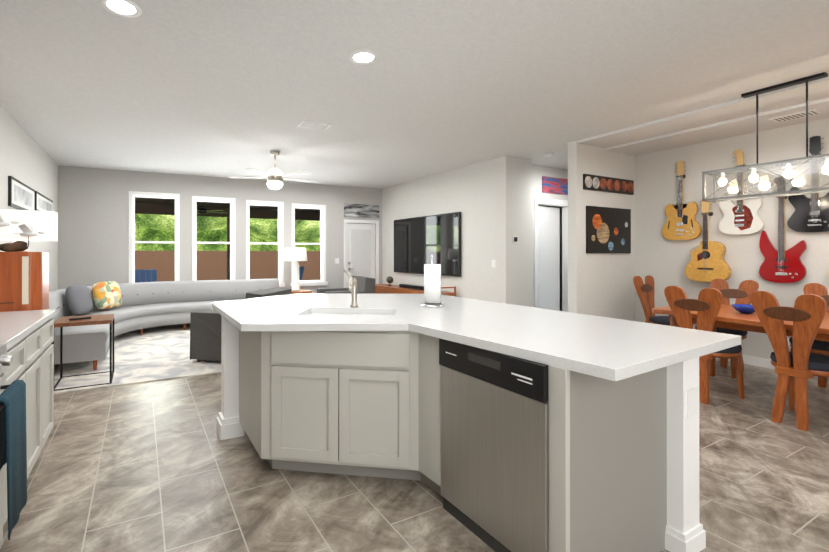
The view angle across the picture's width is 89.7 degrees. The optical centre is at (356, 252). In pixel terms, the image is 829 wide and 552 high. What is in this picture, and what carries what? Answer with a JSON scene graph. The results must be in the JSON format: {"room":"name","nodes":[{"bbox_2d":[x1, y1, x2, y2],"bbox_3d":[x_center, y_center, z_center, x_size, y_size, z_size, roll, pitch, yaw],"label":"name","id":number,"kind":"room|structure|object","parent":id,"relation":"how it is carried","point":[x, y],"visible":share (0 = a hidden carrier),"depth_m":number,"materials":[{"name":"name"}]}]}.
{"room":"kitchen","nodes":[
{"label":"kitchen","id":0,"kind":"room"},
{"bbox_2d":[0,104,57,290],"bbox_3d":[-2.367,-0.076,1.789,0.120,2.740,11.750,0,0,-28],"label":"wall","id":1,"kind":"structure","parent":0,"point":[26,159],"depth_m":5.03,"materials":[{"name":"paint"}]},
{"bbox_2d":[8,176,34,210],"bbox_3d":[-3.823,-0.636,4.736,0.028,0.310,1.080,0,0,-28],"label":"picture","id":2,"kind":"object","parent":1,"relation":"attached to","point":[21,195],"visible":0.88,"depth_m":4.59,"materials":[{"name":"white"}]},
{"bbox_2d":[35,191,52,210],"bbox_3d":[-4.376,-0.659,5.795,0.028,0.260,1.150,0,0,-28],"label":"picture","id":3,"kind":"object","parent":1,"relation":"attached to","point":[43,203],"visible":0.74,"depth_m":5.62,"materials":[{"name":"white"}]},
{"bbox_2d":[58,166,381,292],"bbox_3d":[-2.146,-0.065,8.135,6.553,2.740,0.150,0,0,-24],"label":"wall","id":4,"kind":"structure","parent":0,"point":[93,226],"depth_m":7.40,"materials":[{"name":"paint"}]},
{"bbox_2d":[129,191,327,286],"bbox_3d":[-2.334,-0.195,8.024,3.700,1.760,0.200,0,0,-24],"label":"window","id":5,"kind":"structure","parent":4,"relation":"in","point":[232,202],"depth_m":7.95,"materials":[{"name":"white"}]},
{"bbox_2d":[347,223,374,287],"bbox_3d":[0.109,0.330,9.076,0.688,1.934,0.105,0,0,-24],"label":"patio door","id":6,"kind":"structure","parent":4,"relation":"in","point":[360,249],"depth_m":9.07,"materials":[{"name":"white"}]},
{"bbox_2d":[344,219,378,287],"bbox_3d":[0.121,0.297,9.048,0.840,2.020,0.015,0,0,-24],"label":"door frame","id":7,"kind":"structure","parent":4,"relation":"attached to","point":[346,221],"depth_m":9.03,"materials":[{"name":"white wood"}]},
{"bbox_2d":[344,203,378,217],"bbox_3d":[0.125,-0.913,9.043,0.840,0.280,0.028,0,0,-24],"label":"framed picture","id":8,"kind":"object","parent":4,"relation":"attached to","point":[360,210],"visible":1,"depth_m":9.02},
{"bbox_2d":[0,323,828,551],"bbox_3d":[1.397,1.322,3.641,8.670,0.050,11.950,0,0,-28],"label":"floor","id":9,"kind":"structure","parent":0,"point":[157,466],"depth_m":2.27,"materials":[{"name":"tile"}]},
{"bbox_2d":[0,342,12,545],"bbox_3d":[-1.576,0.833,1.253,0.765,0.920,0.770,0,0,-28],"label":"range","id":10,"kind":"object","parent":9,"relation":"on","point":[6,360],"visible":0.69,"depth_m":1.69,"materials":[{"name":"silver metal"}]},
{"bbox_2d":[0,379,26,539],"bbox_3d":[-1.325,0.772,1.576,0.064,0.503,0.270,0,0,-28],"label":"hand towel","id":11,"kind":"object","parent":10,"relation":"hanging from","point":[13,446],"visible":1,"depth_m":1.57,"materials":[{"name":"teal fabric"}]},
{"bbox_2d":[0,252,48,311],"bbox_3d":[-2.481,0.646,2.818,0.588,1.300,0.359,0,0,-28],"label":"cabinet","id":12,"kind":"object","parent":9,"relation":"on","point":[24,281],"visible":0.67,"depth_m":2.76,"materials":[{"name":"brown wood"}]},
{"bbox_2d":[0,214,44,251],"bbox_3d":[-2.300,-0.138,2.772,0.348,0.265,0.168,0,0,-28],"label":"bird sculpture","id":13,"kind":"object","parent":12,"relation":"on","point":[18,246],"visible":1,"depth_m":2.77,"materials":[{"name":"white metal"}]},
{"bbox_2d":[0,209,57,251],"bbox_3d":[-2.399,-0.149,2.929,0.440,0.289,0.200,0,0,-28],"label":"table lamp","id":14,"kind":"object","parent":12,"relation":"on","point":[46,222],"visible":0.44,"depth_m":2.89,"materials":[{"name":"white ceramic"}]},
{"bbox_2d":[0,309,55,525],"bbox_3d":[-2.076,0.840,2.126,0.691,0.910,1.200,0,0,-28],"label":"kitchen cabinet","id":15,"kind":"object","parent":9,"relation":"on","point":[27,337],"depth_m":2.34,"materials":[{"name":"grey wood"}]},
{"bbox_2d":[54,326,220,393],"bbox_3d":[-1.819,1.296,6.039,4.050,0.012,3.120,0,0,-28],"label":"rug","id":16,"kind":"object","parent":9,"relation":"on","point":[149,355],"depth_m":4.75,"materials":[{"name":"white carpet"}]},
{"bbox_2d":[52,314,113,390],"bbox_3d":[-2.725,0.981,4.156,0.480,0.635,0.480,0,0,-28],"label":"side table","id":17,"kind":"object","parent":16,"relation":"on","point":[61,322],"visible":0.73,"depth_m":4.09,"materials":[{"name":"brown wood"}]},
{"bbox_2d":[69,316,90,320],"bbox_3d":[-2.735,0.653,4.089,0.180,0.018,0.050,0,0,-45],"label":"remote control","id":18,"kind":"object","parent":17,"relation":"on","point":[79,318],"visible":1,"depth_m":4.07,"materials":[{"name":"black plastic"}]},
{"bbox_2d":[190,287,291,361],"bbox_3d":[-1.407,0.943,5.138,0.940,0.978,0.859,0,0,14],"label":"armchair","id":19,"kind":"object","parent":16,"relation":"on","point":[205,335],"visible":0.23,"depth_m":4.80,"materials":[{"name":"fabric"}]},
{"bbox_2d":[49,279,278,369],"bbox_3d":[-2.545,0.907,6.240,3.549,0.790,2.867,0,0,-28],"label":"sectional sofa","id":20,"kind":"object","parent":9,"relation":"on","point":[148,305],"visible":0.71,"depth_m":6.67,"materials":[{"name":"fabric"}]},
{"bbox_2d":[65,284,92,315],"bbox_3d":[-3.799,0.646,5.671,0.198,0.410,0.500,0,0,-11],"label":"pillow","id":21,"kind":"object","parent":20,"relation":"on","point":[79,299],"visible":1,"depth_m":5.54,"materials":[{"name":"grey fabric"}]},
{"bbox_2d":[92,281,121,308],"bbox_3d":[-3.764,0.642,6.253,0.198,0.410,0.480,0,0,10],"label":"floral pillow","id":22,"kind":"object","parent":20,"relation":"on","point":[106,294],"visible":1,"depth_m":6.16,"materials":[{"name":"multicoloured fabric"}]},
{"bbox_2d":[291,289,311,293],"bbox_3d":[-1.190,1.025,8.106,0.500,0.560,0.500,0,0,-28],"label":"end table","id":23,"kind":"object","parent":9,"relation":"on","point":[301,291],"visible":0.1,"depth_m":7.92,"materials":[{"name":"brown wood"}]},
{"bbox_2d":[284,248,306,290],"bbox_3d":[-1.190,0.325,8.107,0.460,0.840,0.460,0,0,-28],"label":"table lamp","id":24,"kind":"object","parent":23,"relation":"on","point":[295,255],"visible":1,"depth_m":8.00,"materials":[{"name":"white ceramic"}]},
{"bbox_2d":[317,275,375,293],"bbox_3d":[-0.217,0.948,7.841,0.940,0.978,0.859,0,0,-18],"label":"armchair","id":25,"kind":"object","parent":9,"relation":"on","point":[365,285],"visible":0.1,"depth_m":7.58,"materials":[{"name":"fabric"}]},
{"bbox_2d":[374,284,455,296],"bbox_3d":[0.971,0.944,7.994,0.453,0.722,2.340,0,0,-28],"label":"media console","id":26,"kind":"object","parent":9,"relation":"on","point":[386,289],"visible":0.27,"depth_m":7.87,"materials":[{"name":"brown wood"}]},
{"bbox_2d":[386,276,392,285],"bbox_3d":[0.695,0.587,8.516,0.150,0.195,0.150,0,0,-28],"label":"globe ornament","id":27,"kind":"object","parent":26,"relation":"on","point":[389,279],"visible":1,"depth_m":8.47,"materials":[{"name":"brown wood"}]},
{"bbox_2d":[399,284,423,289],"bbox_3d":[1.079,0.648,7.792,0.110,0.067,0.800,0,0,-28],"label":"soundbar","id":28,"kind":"object","parent":26,"relation":"on","point":[417,287],"visible":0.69,"depth_m":7.74,"materials":[{"name":"black plastic"}]},
{"bbox_2d":[212,293,740,551],"bbox_3d":[0.254,0.841,2.689,1.980,0.910,2.920,0,0,-28],"label":"kitchen island","id":29,"kind":"object","parent":9,"relation":"on","point":[500,427],"visible":1,"depth_m":1.90,"materials":[{"name":"grey stone"}]},
{"bbox_2d":[343,269,357,306],"bbox_3d":[-0.034,0.251,2.886,0.135,0.265,0.216,0,0,-28],"label":"faucet","id":30,"kind":"object","parent":29,"relation":"on","point":[353,286],"visible":1,"depth_m":2.91,"materials":[{"name":"silver metal"}]},
{"bbox_2d":[420,255,443,307],"bbox_3d":[0.544,0.201,2.954,0.170,0.367,0.170,0,0,-28],"label":"paper towel holder","id":31,"kind":"object","parent":29,"relation":"on","point":[432,285],"visible":1,"depth_m":2.90,"materials":[{"name":"white paper"}]},
{"bbox_2d":[633,275,692,325],"bbox_3d":[3.849,0.812,5.136,0.432,1.023,0.558,0,0,-28],"label":"dining chair","id":32,"kind":"object","parent":9,"relation":"on","point":[646,292],"visible":0.5,"depth_m":5.27,"materials":[{"name":"brown wood"}]},
{"bbox_2d":[664,286,744,403],"bbox_3d":[3.153,0.809,3.719,0.558,1.023,0.432,0,0,-28],"label":"dining chair","id":33,"kind":"object","parent":9,"relation":"on","point":[706,305],"visible":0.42,"depth_m":3.57,"materials":[{"name":"brown wood"}]},
{"bbox_2d":[695,278,758,378],"bbox_3d":[4.016,0.811,4.520,0.558,1.023,0.432,0,0,-28],"label":"dining chair","id":34,"kind":"object","parent":9,"relation":"on","point":[744,291],"visible":0.46,"depth_m":4.54,"materials":[{"name":"brown wood"}]},
{"bbox_2d":[652,304,828,376],"bbox_3d":[3.814,0.922,3.410,1.230,0.750,2.036,0,0,-28],"label":"dining table","id":35,"kind":"object","parent":9,"relation":"on","point":[729,317],"visible":0.33,"depth_m":3.53,"materials":[{"name":"brown wood"}]},
{"bbox_2d":[731,304,754,313],"bbox_3d":[3.501,0.510,3.709,0.200,0.070,0.200,0,0,-28],"label":"bowl","id":36,"kind":"object","parent":35,"relation":"on","point":[745,308],"visible":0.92,"depth_m":3.68,"materials":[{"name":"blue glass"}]},
{"bbox_2d":[750,291,828,430],"bbox_3d":[3.442,0.808,3.167,0.558,1.023,0.432,0,0,-21],"label":"dining chair","id":37,"kind":"object","parent":9,"relation":"on","point":[798,366],"visible":0.94,"depth_m":3.07,"materials":[{"name":"brown wood"}]},
{"bbox_2d":[789,283,828,387],"bbox_3d":[4.347,0.809,3.824,0.558,1.023,0.432,0,0,-28],"label":"dining chair","id":38,"kind":"object","parent":9,"relation":"on","point":[820,346],"visible":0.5,"depth_m":3.96,"materials":[{"name":"brown wood"}]},
{"bbox_2d":[0,0,828,188],"bbox_3d":[1.397,-1.483,3.646,8.670,0.080,11.950,0,0,-28],"label":"ceiling","id":39,"kind":"structure","parent":0,"point":[221,88],"depth_m":3.37,"materials":[{"name":"paint"}]},
{"bbox_2d":[101,0,141,17],"bbox_3d":[-1.379,-1.442,2.426,0.210,0.005,0.210,0,0,-28],"label":"recessed light","id":40,"kind":"object","parent":39,"relation":"in","point":[127,8],"visible":1,"depth_m":2.43,"materials":[{"name":"white plastic"}]},
{"bbox_2d":[228,151,315,188],"bbox_3d":[-1.143,-1.171,5.928,1.255,0.535,1.262,0,0,-28],"label":"ceiling fan","id":41,"kind":"object","parent":39,"relation":"hanging from","point":[274,175],"visible":1,"depth_m":5.81,"materials":[{"name":"silver metal"}]},
{"bbox_2d":[297,120,331,129],"bbox_3d":[-0.475,-1.436,4.670,0.340,0.010,0.220,0,0,-28],"label":"ceiling vent","id":42,"kind":"object","parent":39,"relation":"in","point":[313,125],"visible":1,"depth_m":4.66,"materials":[{"name":"white metal"}]},
{"bbox_2d":[349,50,377,63],"bbox_3d":[0.055,-1.441,3.051,0.210,0.005,0.210,0,0,-28],"label":"recessed light","id":43,"kind":"object","parent":39,"relation":"in","point":[363,57],"visible":1,"depth_m":3.05,"materials":[{"name":"white plastic"}]},
{"bbox_2d":[544,153,552,156],"bbox_3d":[2.797,-1.421,6.008,0.130,0.035,0.130,0,0,-28],"label":"smoke detector","id":44,"kind":"object","parent":39,"relation":"attached to","point":[548,154],"visible":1,"depth_m":5.97,"materials":[{"name":"white plastic"}]},
{"bbox_2d":[577,76,828,155],"bbox_3d":[4.937,-1.414,2.692,1.280,0.060,6.580,0,0,-28],"label":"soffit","id":45,"kind":"structure","parent":39,"relation":"attached to","point":[737,117],"depth_m":4.45,"materials":[{"name":"paint"}]},
{"bbox_2d":[768,109,823,122],"bbox_3d":[4.436,-1.377,4.168,0.220,0.010,0.340,0,0,-28],"label":"ceiling air vent","id":46,"kind":"object","parent":45,"relation":"attached to","point":[812,112],"visible":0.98,"depth_m":4.15,"materials":[{"name":"white metal"}]},
{"bbox_2d":[702,72,828,201],"bbox_3d":[3.674,-0.967,3.509,0.230,0.952,1.124,0,0,-28],"label":"pendant chandelier","id":47,"kind":"object","parent":39,"relation":"hanging from","point":[788,173],"visible":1,"depth_m":3.59,"materials":[{"name":"clear glass"}]},
{"bbox_2d":[382,156,531,306],"bbox_3d":[1.549,-0.065,8.039,0.570,2.740,4.000,0,0,-28],"label":"wall","id":48,"kind":"structure","parent":0,"point":[490,201],"depth_m":6.57,"materials":[{"name":"paint"}]},
{"bbox_2d":[394,212,460,276],"bbox_3d":[1.287,-0.138,7.857,0.062,1.095,2.020,0,0,-28],"label":"wall-mounted tv","id":49,"kind":"object","parent":48,"relation":"attached to","point":[419,242],"visible":0.98,"depth_m":7.68,"materials":[{"name":"black plastic"}]},
{"bbox_2d":[513,236,517,242],"bbox_3d":[2.396,-0.198,6.213,0.100,0.100,0.020,0,0,-28],"label":"thermostat","id":50,"kind":"object","parent":48,"relation":"attached to","point":[515,239],"visible":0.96,"depth_m":6.20,"materials":[{"name":"white plastic"}]},
{"bbox_2d":[532,165,567,306],"bbox_3d":[3.337,-0.067,7.066,1.700,2.740,0.120,0,0,-28],"label":"wall","id":51,"kind":"structure","parent":0,"point":[538,172],"depth_m":6.84,"materials":[{"name":"paint"}]},
{"bbox_2d":[538,206,559,310],"bbox_3d":[3.277,0.251,7.117,0.782,2.085,0.043,0,0,-34],"label":"door leaf","id":52,"kind":"structure","parent":51,"relation":"in","point":[548,257],"depth_m":7.13,"materials":[{"name":"white wood"}]},
{"bbox_2d":[534,198,567,311],"bbox_3d":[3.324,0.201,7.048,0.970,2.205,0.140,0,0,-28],"label":"door frame","id":53,"kind":"structure","parent":51,"relation":"attached to","point":[563,204],"depth_m":7.19,"materials":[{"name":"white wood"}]},
{"bbox_2d":[542,176,567,194],"bbox_3d":[3.408,-1.132,7.020,0.700,0.270,0.030,0,0,-28],"label":"framed picture","id":54,"kind":"object","parent":51,"relation":"attached to","point":[552,185],"visible":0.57,"depth_m":6.97},
{"bbox_2d":[568,140,634,320],"bbox_3d":[3.429,-0.069,5.681,1.420,2.740,0.120,0,0,-28],"label":"wall","id":55,"kind":"structure","parent":0,"point":[601,284],"depth_m":5.50,"materials":[{"name":"paint"}]},
{"bbox_2d":[583,174,633,194],"bbox_3d":[3.437,-0.919,5.604,1.100,0.200,0.027,0,0,-28],"label":"framed picture","id":56,"kind":"object","parent":55,"relation":"attached to","point":[606,184],"visible":1,"depth_m":5.57},
{"bbox_2d":[586,206,630,252],"bbox_3d":[3.432,-0.299,5.601,0.970,0.620,0.027,0,0,-28],"label":"framed picture","id":57,"kind":"object","parent":55,"relation":"attached to","point":[608,229],"visible":1,"depth_m":5.57},
{"bbox_2d":[635,118,828,358],"bbox_3d":[5.529,-0.074,3.067,0.120,2.740,6.700,0,0,-28],"label":"wall","id":58,"kind":"structure","parent":0,"point":[661,260],"depth_m":4.96,"materials":[{"name":"paint"}]},
{"bbox_2d":[662,161,701,239],"bbox_3d":[4.217,-0.674,5.361,0.082,1.030,0.420,0,0,-28],"label":"guitar","id":59,"kind":"object","parent":58,"relation":"hanging from","point":[682,223],"visible":1,"depth_m":5.34,"materials":[{"name":"yellow wood"}]},
{"bbox_2d":[685,198,730,281],"bbox_3d":[4.329,-0.155,5.091,0.132,1.030,0.430,0,0,-28],"label":"acoustic guitar","id":60,"kind":"object","parent":58,"relation":"hanging from","point":[707,263],"visible":0.94,"depth_m":5.05,"materials":[{"name":"yellow wood"}]},
{"bbox_2d":[718,149,763,234],"bbox_3d":[4.496,-0.710,4.832,0.077,1.000,0.402,0,0,-28],"label":"guitar","id":61,"kind":"object","parent":58,"relation":"hanging from","point":[740,218],"visible":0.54,"depth_m":4.81,"materials":[{"name":"white wood"}]},
{"bbox_2d":[716,355,828,378],"bbox_3d":[5.497,1.246,2.980,0.015,0.100,6.580,0,0,-28],"label":"baseboard","id":62,"kind":"structure","parent":58,"relation":"attached to","point":[757,361],"depth_m":4.71,"materials":[{"name":"white wood"}]},
{"bbox_2d":[759,177,806,282],"bbox_3d":[4.660,-0.251,4.520,0.074,1.160,0.370,0,0,-28],"label":"bass guitar","id":63,"kind":"object","parent":58,"relation":"hanging from","point":[781,264],"visible":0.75,"depth_m":4.50,"materials":[{"name":"red wood"}]},
{"bbox_2d":[787,136,828,231],"bbox_3d":[4.776,-0.710,4.296,0.077,0.997,0.411,0,0,-28],"label":"guitar","id":64,"kind":"object","parent":58,"relation":"hanging from","point":[811,214],"visible":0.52,"depth_m":4.30,"materials":[{"name":"black wood"}]},
{"label":"outside","id":65,"kind":"structure","parent":0,"visible":0},
{"bbox_3d":[-4.280,1.372,14.580,34.000,0.050,6.600,0,0,-28],"label":"lawn","id":66,"kind":"structure","parent":65,"visible":0},
{"bbox_2d":[135,251,320,282],"bbox_3d":[-3.887,0.641,13.828,26.000,1.390,0.100,0,0,-28],"label":"fence","id":67,"kind":"object","parent":66,"relation":"on","point":[211,265],"depth_m":13.44,"materials":[{"name":"brown wood"}]},
{"bbox_2d":[135,214,320,250],"bbox_3d":[-5.137,-3.676,16.229,34.000,10.009,3.300,0,0,-28],"label":"trees","id":68,"kind":"object","parent":66,"relation":"on","point":[151,227],"visible":0.06,"depth_m":16.38,"materials":[{"name":"green plant"}]},
{"bbox_3d":[-2.046,1.344,10.304,18.000,0.050,3.050,0,0,-28],"label":"patio slab","id":69,"kind":"object","parent":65,"visible":0},
{"bbox_2d":[135,269,156,282],"bbox_3d":[-4.659,0.841,9.219,0.760,0.953,0.880,0,0,-14],"label":"chair","id":70,"kind":"object","parent":69,"relation":"on","point":[146,275],"visible":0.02,"depth_m":8.85,"materials":[{"name":"blue fabric"}]},
{"bbox_2d":[135,197,319,279],"bbox_3d":[-2.062,-0.016,10.338,18.000,2.650,3.180,0,0,-28],"label":"roof","id":71,"kind":"structure","parent":69,"relation":"on","point":[159,206],"depth_m":11.10,"materials":[{"name":"brown"}]},
{"bbox_2d":[173,202,226,213],"bbox_3d":[-3.534,-1.062,9.491,1.216,0.360,1.162,0,0,-28],"label":"fan","id":72,"kind":"object","parent":71,"relation":"hanging from","point":[202,210],"visible":0.83,"depth_m":9.38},
{"bbox_2d":[299,266,304,279],"bbox_3d":[-1.870,0.844,10.909,0.880,0.953,0.760,0,0,36],"label":"chair","id":73,"kind":"object","parent":69,"relation":"on","point":[301,270],"visible":0.1,"depth_m":10.84,"materials":[{"name":"blue fabric"}]}
]}

